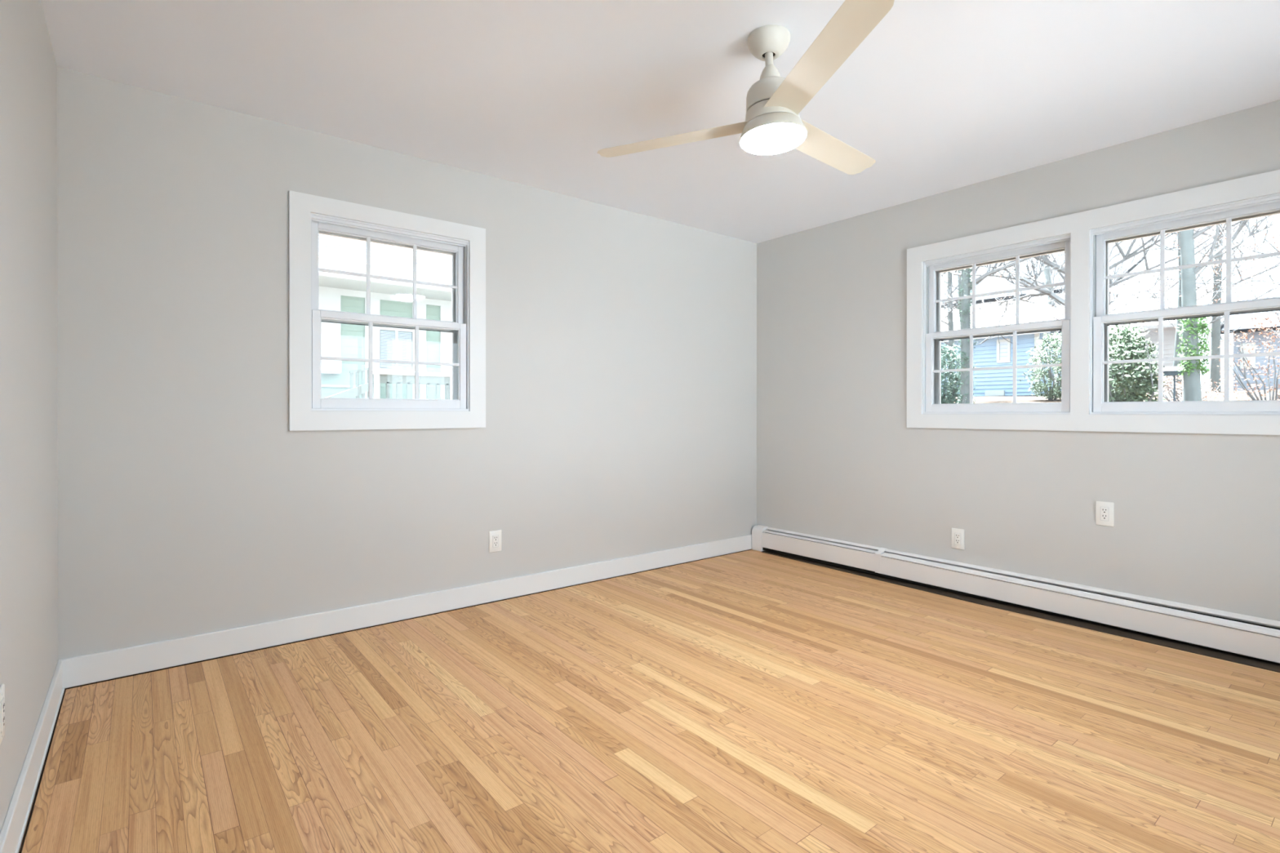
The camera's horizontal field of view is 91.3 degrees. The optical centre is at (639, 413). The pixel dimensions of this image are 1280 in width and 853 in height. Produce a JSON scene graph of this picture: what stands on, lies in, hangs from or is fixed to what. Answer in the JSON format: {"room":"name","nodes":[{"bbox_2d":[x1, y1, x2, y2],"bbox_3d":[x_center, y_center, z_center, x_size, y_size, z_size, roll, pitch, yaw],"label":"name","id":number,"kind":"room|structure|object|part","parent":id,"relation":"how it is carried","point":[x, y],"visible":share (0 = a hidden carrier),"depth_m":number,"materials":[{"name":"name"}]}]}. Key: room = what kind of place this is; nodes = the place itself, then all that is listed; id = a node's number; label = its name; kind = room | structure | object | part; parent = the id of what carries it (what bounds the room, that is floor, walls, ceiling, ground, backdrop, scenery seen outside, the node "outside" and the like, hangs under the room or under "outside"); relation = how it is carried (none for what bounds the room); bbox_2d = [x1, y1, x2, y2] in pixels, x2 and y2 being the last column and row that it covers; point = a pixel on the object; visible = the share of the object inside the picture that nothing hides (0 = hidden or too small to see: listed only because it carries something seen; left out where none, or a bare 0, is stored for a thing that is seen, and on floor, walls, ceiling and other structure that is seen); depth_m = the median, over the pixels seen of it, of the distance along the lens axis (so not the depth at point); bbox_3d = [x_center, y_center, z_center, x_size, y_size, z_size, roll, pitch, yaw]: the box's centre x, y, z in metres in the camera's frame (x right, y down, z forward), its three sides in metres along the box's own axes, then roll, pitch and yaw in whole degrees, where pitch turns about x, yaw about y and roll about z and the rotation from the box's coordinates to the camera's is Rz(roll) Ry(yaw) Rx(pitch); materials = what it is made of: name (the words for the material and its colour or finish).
{"room":"empty bedroom","nodes":[
{"label":"empty bedroom","id":0,"kind":"room"},
{"bbox_2d":[0,0,57,832],"bbox_3d":[-1.050,-0.075,0.776,0.160,2.560,4.150,0,0,-39],"label":"wall","id":1,"kind":"structure","parent":0,"point":[28,327],"depth_m":1.79,"materials":[{"name":"grey paint"}]},
{"bbox_2d":[0,684,4,744],"bbox_3d":[-1.464,0.691,1.433,0.009,0.122,0.077,0,0,-39],"label":"wall outlet","id":2,"kind":"object","parent":1,"relation":"attached to","point":[2,686],"visible":1,"depth_m":1.43,"materials":[{"name":"white plastic"}]},
{"bbox_2d":[0,697,4,733],"bbox_3d":[-1.463,0.691,1.435,0.005,0.070,0.036,0,0,-39],"label":"receptacle","id":3,"kind":"object","parent":2,"relation":"attached to","point":[2,700],"depth_m":1.43,"materials":[{"name":"grey plastic"}]},
{"bbox_2d":[0,660,64,852],"bbox_3d":[-0.977,1.024,0.827,0.014,0.114,4.134,0,0,-39],"label":"baseboard","id":4,"kind":"structure","parent":1,"relation":"attached to","point":[11,829],"depth_m":1.75,"materials":[{"name":"white paint"}]},
{"bbox_2d":[19,688,66,852],"bbox_3d":[-0.965,1.083,0.835,0.004,0.002,4.130,0,0,-39],"label":"trim","id":5,"kind":"structure","parent":1,"relation":"attached to","point":[53,732],"depth_m":1.84,"materials":[{"name":"black"}]},
{"bbox_2d":[57,66,756,660],"bbox_3d":[-0.723,-0.083,3.793,4.432,2.560,0.160,0,0,-39],"label":"wall","id":6,"kind":"structure","parent":0,"point":[621,344],"depth_m":3.01,"materials":[{"name":"grey paint"}]},
{"bbox_2d":[288,190,485,431],"bbox_3d":[-1.330,-0.485,3.329,0.984,1.128,0.228,0,0,-39],"label":"window","id":7,"kind":"structure","parent":6,"relation":"in","point":[310,215],"depth_m":3.22,"materials":[{"name":"white plastic"}]},
{"bbox_3d":[-1.347,-0.484,3.346,0.710,0.036,0.028,0,0,-39],"label":"storm rail","id":8,"kind":"part","parent":7,"relation":"part of","materials":[{"name":"silver metal"}]},
{"bbox_3d":[-1.307,-0.715,3.295,0.776,0.479,0.028,0,0,-39],"label":"sash","id":9,"kind":"part","parent":7,"relation":"part of","materials":[{"name":"white plastic"}]},
{"bbox_3d":[-1.347,-0.482,3.345,0.710,0.849,0.003,0,0,-39],"label":"storm glass","id":10,"kind":"part","parent":7,"relation":"part of","materials":[{"name":"clear glass"}]},
{"bbox_3d":[-1.285,-0.266,3.269,0.778,0.476,0.030,0,0,-39],"label":"sash","id":11,"kind":"part","parent":7,"relation":"part of","materials":[{"name":"white plastic"}]},
{"bbox_2d":[57,534,751,688],"bbox_3d":[-0.692,1.017,3.708,4.050,0.114,0.016,0,0,-39],"label":"baseboard","id":12,"kind":"structure","parent":6,"relation":"attached to","point":[80,670],"depth_m":3.10,"materials":[{"name":"white paint"}]},
{"bbox_2d":[65,549,751,689],"bbox_3d":[-0.689,1.076,3.698,4.002,0.003,0.004,0,0,-39],"label":"trim","id":13,"kind":"structure","parent":6,"relation":"attached to","point":[748,549],"depth_m":3.11,"materials":[{"name":"black"}]},
{"bbox_2d":[488,529,501,552],"bbox_3d":[-0.832,0.733,3.600,0.077,0.122,0.009,0,0,-39],"label":"wall outlet","id":14,"kind":"object","parent":6,"relation":"attached to","point":[495,536],"visible":1,"depth_m":3.59,"materials":[{"name":"white plastic"}]},
{"bbox_2d":[493,534,498,547],"bbox_3d":[-0.831,0.733,3.598,0.036,0.070,0.005,0,0,-39],"label":"receptacle","id":15,"kind":"object","parent":14,"relation":"attached to","point":[495,537],"depth_m":3.60,"materials":[{"name":"grey plastic"}]},
{"bbox_2d":[18,549,1279,852],"bbox_3d":[0.620,1.141,2.110,4.112,0.120,4.150,0,0,-39],"label":"floor","id":16,"kind":"structure","parent":0,"point":[748,701],"depth_m":2.08,"materials":[{"name":"brown wood"}]},
{"bbox_2d":[40,0,1279,243],"bbox_3d":[0.620,-1.434,2.104,4.432,0.150,4.470,0,0,-39],"label":"ceiling","id":17,"kind":"structure","parent":0,"point":[944,95],"depth_m":2.56,"materials":[{"name":"white paint"}]},
{"bbox_2d":[596,0,894,174],"bbox_3d":[0.590,-1.164,2.317,1.069,0.391,1.182,0,0,-39],"label":"ceiling fan","id":18,"kind":"object","parent":17,"relation":"hanging from","point":[773,124],"visible":1,"depth_m":2.17,"materials":[{"name":"white plastic"}]},
{"bbox_3d":[0.125,-1.034,2.362,0.598,0.049,0.124,0,0,18],"label":"blade","id":19,"kind":"part","parent":18,"relation":"part of","materials":[{"name":"wood"}]},
{"bbox_3d":[0.549,-1.067,1.886,0.124,0.048,0.598,0,0,-12],"label":"blade","id":20,"kind":"part","parent":18,"relation":"part of","materials":[{"name":"wood"}]},
{"bbox_3d":[0.750,-1.052,2.492,0.598,0.032,0.122,0,0,-42],"label":"blade","id":21,"kind":"part","parent":18,"relation":"part of","materials":[{"name":"wood"}]},
{"bbox_2d":[756,99,1279,621],"bbox_3d":[2.291,-0.082,3.438,0.160,2.560,4.150,0,0,-39],"label":"wall","id":22,"kind":"structure","parent":0,"point":[1197,516],"depth_m":3.63,"materials":[{"name":"grey paint"}]},
{"bbox_2d":[951,528,964,550],"bbox_3d":[1.918,0.754,3.773,0.009,0.122,0.077,0,0,-39],"label":"wall outlet","id":23,"kind":"object","parent":22,"relation":"attached to","point":[957,535],"visible":1,"depth_m":3.77,"materials":[{"name":"white plastic"}]},
{"bbox_2d":[955,533,960,545],"bbox_3d":[1.917,0.754,3.771,0.005,0.070,0.036,0,0,-39],"label":"receptacle","id":24,"kind":"object","parent":23,"relation":"attached to","point":[957,535],"depth_m":3.77,"materials":[{"name":"grey plastic"}]},
{"bbox_2d":[923,233,1071,414],"bbox_3d":[2.118,-0.461,3.691,0.214,0.995,0.866,0,0,-39],"label":"window","id":25,"kind":"structure","parent":22,"relation":"in","point":[933,335],"depth_m":3.67,"materials":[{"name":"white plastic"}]},
{"bbox_3d":[2.054,-0.257,3.641,0.030,0.494,0.782,0,0,-39],"label":"sash","id":26,"kind":"part","parent":25,"relation":"part of","materials":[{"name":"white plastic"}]},
{"bbox_3d":[2.081,-0.712,3.661,0.028,0.470,0.780,0,0,-39],"label":"sash","id":27,"kind":"part","parent":25,"relation":"part of","materials":[{"name":"white plastic"}]},
{"bbox_3d":[2.131,-0.485,3.702,0.028,0.036,0.714,0,0,-39],"label":"storm rail","id":28,"kind":"part","parent":25,"relation":"part of","materials":[{"name":"white wood"}]},
{"bbox_2d":[751,524,1279,664],"bbox_3d":[2.140,0.984,3.435,0.082,0.185,3.928,0,0,-39],"label":"baseboard heater","id":29,"kind":"object","parent":22,"relation":"attached to","point":[1247,636],"visible":1,"depth_m":3.33,"materials":[{"name":"white metal"}]},
{"bbox_3d":[1.244,0.981,4.510,0.008,0.117,1.010,0,0,-39],"label":"panel","id":30,"kind":"part","parent":29,"relation":"part of","materials":[{"name":"white metal"}]},
{"bbox_3d":[2.453,0.999,2.992,0.008,0.130,2.846,0,0,-39],"label":"panel","id":31,"kind":"part","parent":29,"relation":"part of","materials":[{"name":"white metal"}]},
{"bbox_2d":[761,550,1279,672],"bbox_3d":[2.207,1.076,3.297,0.149,0.004,4.028,0,0,-39],"label":"trim","id":32,"kind":"structure","parent":22,"relation":"attached to","point":[1270,666],"depth_m":3.22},
{"bbox_2d":[906,169,1279,435],"bbox_3d":[2.305,-0.483,3.277,0.018,1.144,1.886,0,0,-39],"label":"trim","id":33,"kind":"structure","parent":22,"relation":"attached to","point":[1079,224],"depth_m":3.27,"materials":[{"name":"white paint"}]},
{"bbox_2d":[1095,501,1114,526],"bbox_3d":[2.376,0.511,3.197,0.009,0.122,0.077,0,0,-39],"label":"wall outlet","id":34,"kind":"object","parent":22,"relation":"attached to","point":[1104,511],"visible":1,"depth_m":3.19,"materials":[{"name":"white plastic"}]},
{"bbox_2d":[1100,506,1108,520],"bbox_3d":[2.375,0.511,3.196,0.004,0.067,0.033,0,0,-39],"label":"receptacle","id":35,"kind":"object","parent":34,"relation":"attached to","point":[1104,510],"depth_m":3.19,"materials":[{"name":"grey plastic"}]},
{"bbox_2d":[1089,193,1279,414],"bbox_3d":[2.670,-0.459,2.998,0.214,0.995,0.866,0,0,-39],"label":"window","id":36,"kind":"structure","parent":22,"relation":"in","point":[1100,238],"depth_m":3.03,"materials":[{"name":"white plastic"}]},
{"bbox_3d":[2.606,-0.256,2.948,0.030,0.494,0.782,0,0,-39],"label":"sash","id":37,"kind":"part","parent":36,"relation":"part of","materials":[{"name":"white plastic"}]},
{"bbox_3d":[2.633,-0.710,2.968,0.028,0.470,0.780,0,0,-39],"label":"sash","id":38,"kind":"part","parent":36,"relation":"part of","materials":[{"name":"white plastic"}]},
{"bbox_3d":[2.683,-0.468,3.009,0.003,0.858,0.714,0,0,-39],"label":"storm glass","id":39,"kind":"part","parent":36,"relation":"part of","materials":[{"name":"clear glass"}]},
{"bbox_3d":[2.683,-0.483,3.009,0.028,0.036,0.714,0,0,-39],"label":"storm rail","id":40,"kind":"part","parent":36,"relation":"part of","materials":[{"name":"white wood"}]},
{"bbox_2d":[953,390,1279,403],"bbox_3d":[6.998,0.366,14.574,49.400,2.171,39.400,0,0,-39],"label":"ground","id":41,"kind":"structure","parent":0,"point":[1022,398],"depth_m":12.89,"materials":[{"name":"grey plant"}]},
{"bbox_2d":[318,234,451,399],"bbox_3d":[-5.592,-2.100,12.397,11.800,5.512,3.895,0,0,-39],"label":"neighbor house","id":42,"kind":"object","parent":41,"relation":"on","point":[337,292],"visible":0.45,"depth_m":11.57,"materials":[{"name":"grey"}]},
{"bbox_3d":[-5.998,-1.525,10.966,1.380,1.270,0.040,0,0,-39],"label":"corner panel","id":43,"kind":"part","parent":42,"relation":"part of","materials":[{"name":"grey"}]},
{"bbox_2d":[380,330,412,368],"bbox_3d":[-4.680,-1.230,12.009,0.590,0.706,0.018,0,0,-39],"label":"blind","id":44,"kind":"object","parent":42,"relation":"hanging from","point":[394,344],"depth_m":11.99,"materials":[{"name":"grey"}]},
{"bbox_2d":[327,367,451,399],"bbox_3d":[-3.635,-0.271,11.470,5.500,0.960,1.600,0,0,-39],"label":"deck","id":45,"kind":"object","parent":41,"relation":"on","point":[387,377],"visible":0.2,"depth_m":10.23,"materials":[{"name":"grey"}]},
{"bbox_3d":[-4.434,-0.693,9.919,0.320,0.110,0.070,0,0,-39],"label":"stair rail","id":46,"kind":"part","parent":45,"relation":"part of","materials":[{"name":"white wood"}]},
{"bbox_3d":[-4.258,-0.248,10.085,0.090,0.780,0.090,0,0,-39],"label":"post","id":47,"kind":"part","parent":45,"relation":"part of","materials":[{"name":"grey wood"}]},
{"bbox_3d":[-3.273,-0.249,10.871,0.090,0.781,0.090,0,0,-39],"label":"post","id":48,"kind":"part","parent":45,"relation":"part of","materials":[{"name":"grey wood"}]},
{"bbox_2d":[941,341,960,404],"bbox_3d":[5.455,-0.606,11.193,0.835,1.377,0.902,0,0,24],"label":"evergreen shrub","id":49,"kind":"object","parent":41,"relation":"on","point":[947,353],"visible":0.43,"depth_m":11.06,"materials":[{"name":"green plant"}]},
{"bbox_2d":[941,264,1004,328],"bbox_3d":[6.695,-3.560,13.000,4.712,6.873,4.794,0,0,-39],"label":"bare tree","id":50,"kind":"object","parent":41,"relation":"on","point":[959,280],"visible":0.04,"depth_m":12.94,"materials":[{"name":"grey plant"}]},
{"bbox_2d":[942,254,1052,403],"bbox_3d":[5.609,-4.168,10.653,5.138,8.966,2.834,0,0,38],"label":"bare tree","id":51,"kind":"object","parent":41,"relation":"on","point":[966,285],"visible":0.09,"depth_m":10.48,"materials":[{"name":"grey plant"}]},
{"bbox_2d":[941,266,1061,397],"bbox_3d":[7.271,-4.623,15.030,4.681,8.895,3.481,0,0,12],"label":"bare tree","id":52,"kind":"object","parent":41,"relation":"on","point":[950,316],"visible":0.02,"depth_m":14.64,"materials":[{"name":"grey plant"}]},
{"bbox_2d":[941,293,1064,396],"bbox_3d":[9.770,-1.858,18.311,3.200,3.200,5.400,0,0,-39],"label":"house","id":53,"kind":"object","parent":41,"relation":"on","point":[990,353],"visible":0.23,"depth_m":16.73,"materials":[{"name":"blue"}]},
{"bbox_3d":[9.477,-0.439,16.700,0.070,0.370,0.480,0,0,-39],"label":"white door","id":54,"kind":"part","parent":53,"relation":"part of","materials":[{"name":"grey"}]},
{"bbox_3d":[9.630,-1.664,16.538,0.030,0.480,0.200,0,0,-39],"label":"pane","id":55,"kind":"part","parent":53,"relation":"part of","materials":[{"name":"grey glass"}]},
{"bbox_2d":[1019,332,1061,399],"bbox_3d":[8.134,-0.952,12.365,1.147,1.464,1.004,0,0,-39],"label":"evergreen shrub","id":56,"kind":"object","parent":41,"relation":"on","point":[1054,392],"visible":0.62,"depth_m":12.26,"materials":[{"name":"green plant"}]},
{"bbox_2d":[941,254,1144,340],"bbox_3d":[16.673,-3.427,26.173,4.000,5.900,6.300,0,0,-39],"label":"house","id":57,"kind":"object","parent":41,"relation":"on","point":[989,284],"visible":0.04,"depth_m":25.97,"materials":[{"name":"grey"}]},
{"bbox_2d":[997,236,1181,336],"bbox_3d":[8.701,-5.037,13.312,3.940,9.578,5.808,0,0,25],"label":"bare tree","id":58,"kind":"object","parent":41,"relation":"on","point":[1027,265],"visible":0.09,"depth_m":12.72,"materials":[{"name":"grey plant"}]},
{"bbox_2d":[1027,240,1159,357],"bbox_3d":[11.407,-5.654,17.040,3.862,10.526,6.179,0,0,-10],"label":"bare tree","id":59,"kind":"object","parent":41,"relation":"on","point":[1046,275],"visible":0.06,"depth_m":16.52,"materials":[{"name":"grey plant"}]},
{"bbox_2d":[941,218,1271,343],"bbox_3d":[7.320,-4.049,10.557,5.844,8.238,4.327,0,0,41],"label":"bare tree","id":60,"kind":"object","parent":41,"relation":"on","point":[1043,291],"visible":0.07,"depth_m":10.35,"materials":[{"name":"grey plant"}]},
{"bbox_2d":[1108,324,1166,401],"bbox_3d":[5.617,-0.354,7.313,1.021,1.445,0.853,0,0,-39],"label":"evergreen shrub","id":61,"kind":"object","parent":41,"relation":"on","point":[1141,384],"visible":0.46,"depth_m":7.09,"materials":[{"name":"green plant"}]},
{"bbox_2d":[1033,214,1279,400],"bbox_3d":[5.895,-4.149,7.704,4.884,8.823,3.680,0,0,35],"label":"bare tree","id":62,"kind":"object","parent":41,"relation":"on","point":[1190,369],"visible":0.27,"depth_m":7.46,"materials":[{"name":"grey plant"}]},
{"bbox_2d":[1108,284,1213,392],"bbox_3d":[15.033,-2.158,18.284,3.400,3.400,2.400,0,0,-39],"label":"house","id":63,"kind":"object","parent":41,"relation":"on","point":[1169,331],"visible":0.06,"depth_m":17.33,"materials":[{"name":"grey"}]},
{"bbox_2d":[1163,366,1182,401],"bbox_3d":[7.183,-0.282,8.403,0.260,0.704,0.260,0,0,-39],"label":"bird feeder","id":64,"kind":"object","parent":41,"relation":"on","point":[1167,371],"visible":0.56,"depth_m":8.39,"materials":[{"name":"grey metal"}]},
{"bbox_2d":[1163,370,1182,376],"bbox_3d":[7.183,-0.544,8.402,0.180,0.060,0.200,0,0,-39],"label":"tray","id":65,"kind":"object","parent":64,"relation":"on","point":[1169,373],"depth_m":8.36,"materials":[{"name":"grey metal"}]},
{"bbox_2d":[1153,373,1223,401],"bbox_3d":[8.556,-0.414,9.876,1.061,0.709,1.052,0,0,-39],"label":"shrub","id":66,"kind":"object","parent":41,"relation":"on","point":[1166,381],"visible":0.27,"depth_m":9.74,"materials":[{"name":"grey plant"}]},
{"bbox_2d":[1108,218,1279,400],"bbox_3d":[8.954,-4.021,11.143,4.537,7.791,4.094,0,0,-39],"label":"bare tree","id":67,"kind":"object","parent":41,"relation":"on","point":[1178,302],"visible":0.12,"depth_m":10.80,"materials":[{"name":"grey plant"}]},
{"bbox_2d":[1122,214,1279,324],"bbox_3d":[8.315,-3.201,8.965,3.843,6.474,4.938,0,0,23],"label":"bare tree","id":68,"kind":"object","parent":41,"relation":"on","point":[1221,229],"visible":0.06,"depth_m":8.55,"materials":[{"name":"grey plant"}]},
{"bbox_2d":[1126,221,1279,391],"bbox_3d":[12.815,-5.635,13.888,4.903,10.492,5.245,0,0,-9],"label":"bare tree","id":69,"kind":"object","parent":41,"relation":"on","point":[1215,374],"visible":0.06,"depth_m":13.94,"materials":[{"name":"grey plant"}]},
{"bbox_2d":[1203,220,1279,345],"bbox_3d":[9.492,-4.129,8.237,4.384,8.199,3.380,0,0,-39],"label":"bare tree","id":70,"kind":"object","parent":41,"relation":"on","point":[1255,242],"visible":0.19,"depth_m":8.83,"materials":[{"name":"grey plant"}]},
{"bbox_2d":[1209,313,1279,400],"bbox_3d":[8.190,-0.640,8.120,1.028,1.312,1.168,0,0,-39],"label":"shrub","id":71,"kind":"object","parent":41,"relation":"on","point":[1248,392],"visible":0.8,"depth_m":8.19,"materials":[{"name":"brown plant"}]},
{"bbox_2d":[1220,296,1279,391],"bbox_3d":[18.404,-2.006,17.263,3.400,3.100,3.200,0,0,-39],"label":"house","id":72,"kind":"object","parent":41,"relation":"on","point":[1247,323],"visible":0.54,"depth_m":17.14,"materials":[{"name":"grey"}]},
{"bbox_2d":[1235,214,1279,337],"bbox_3d":[12.424,-4.918,11.210,4.956,9.219,4.653,0,0,-21],"label":"bare tree","id":73,"kind":"object","parent":41,"relation":"on","point":[1270,276],"visible":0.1,"depth_m":11.44,"materials":[{"name":"grey plant"}]}
]}

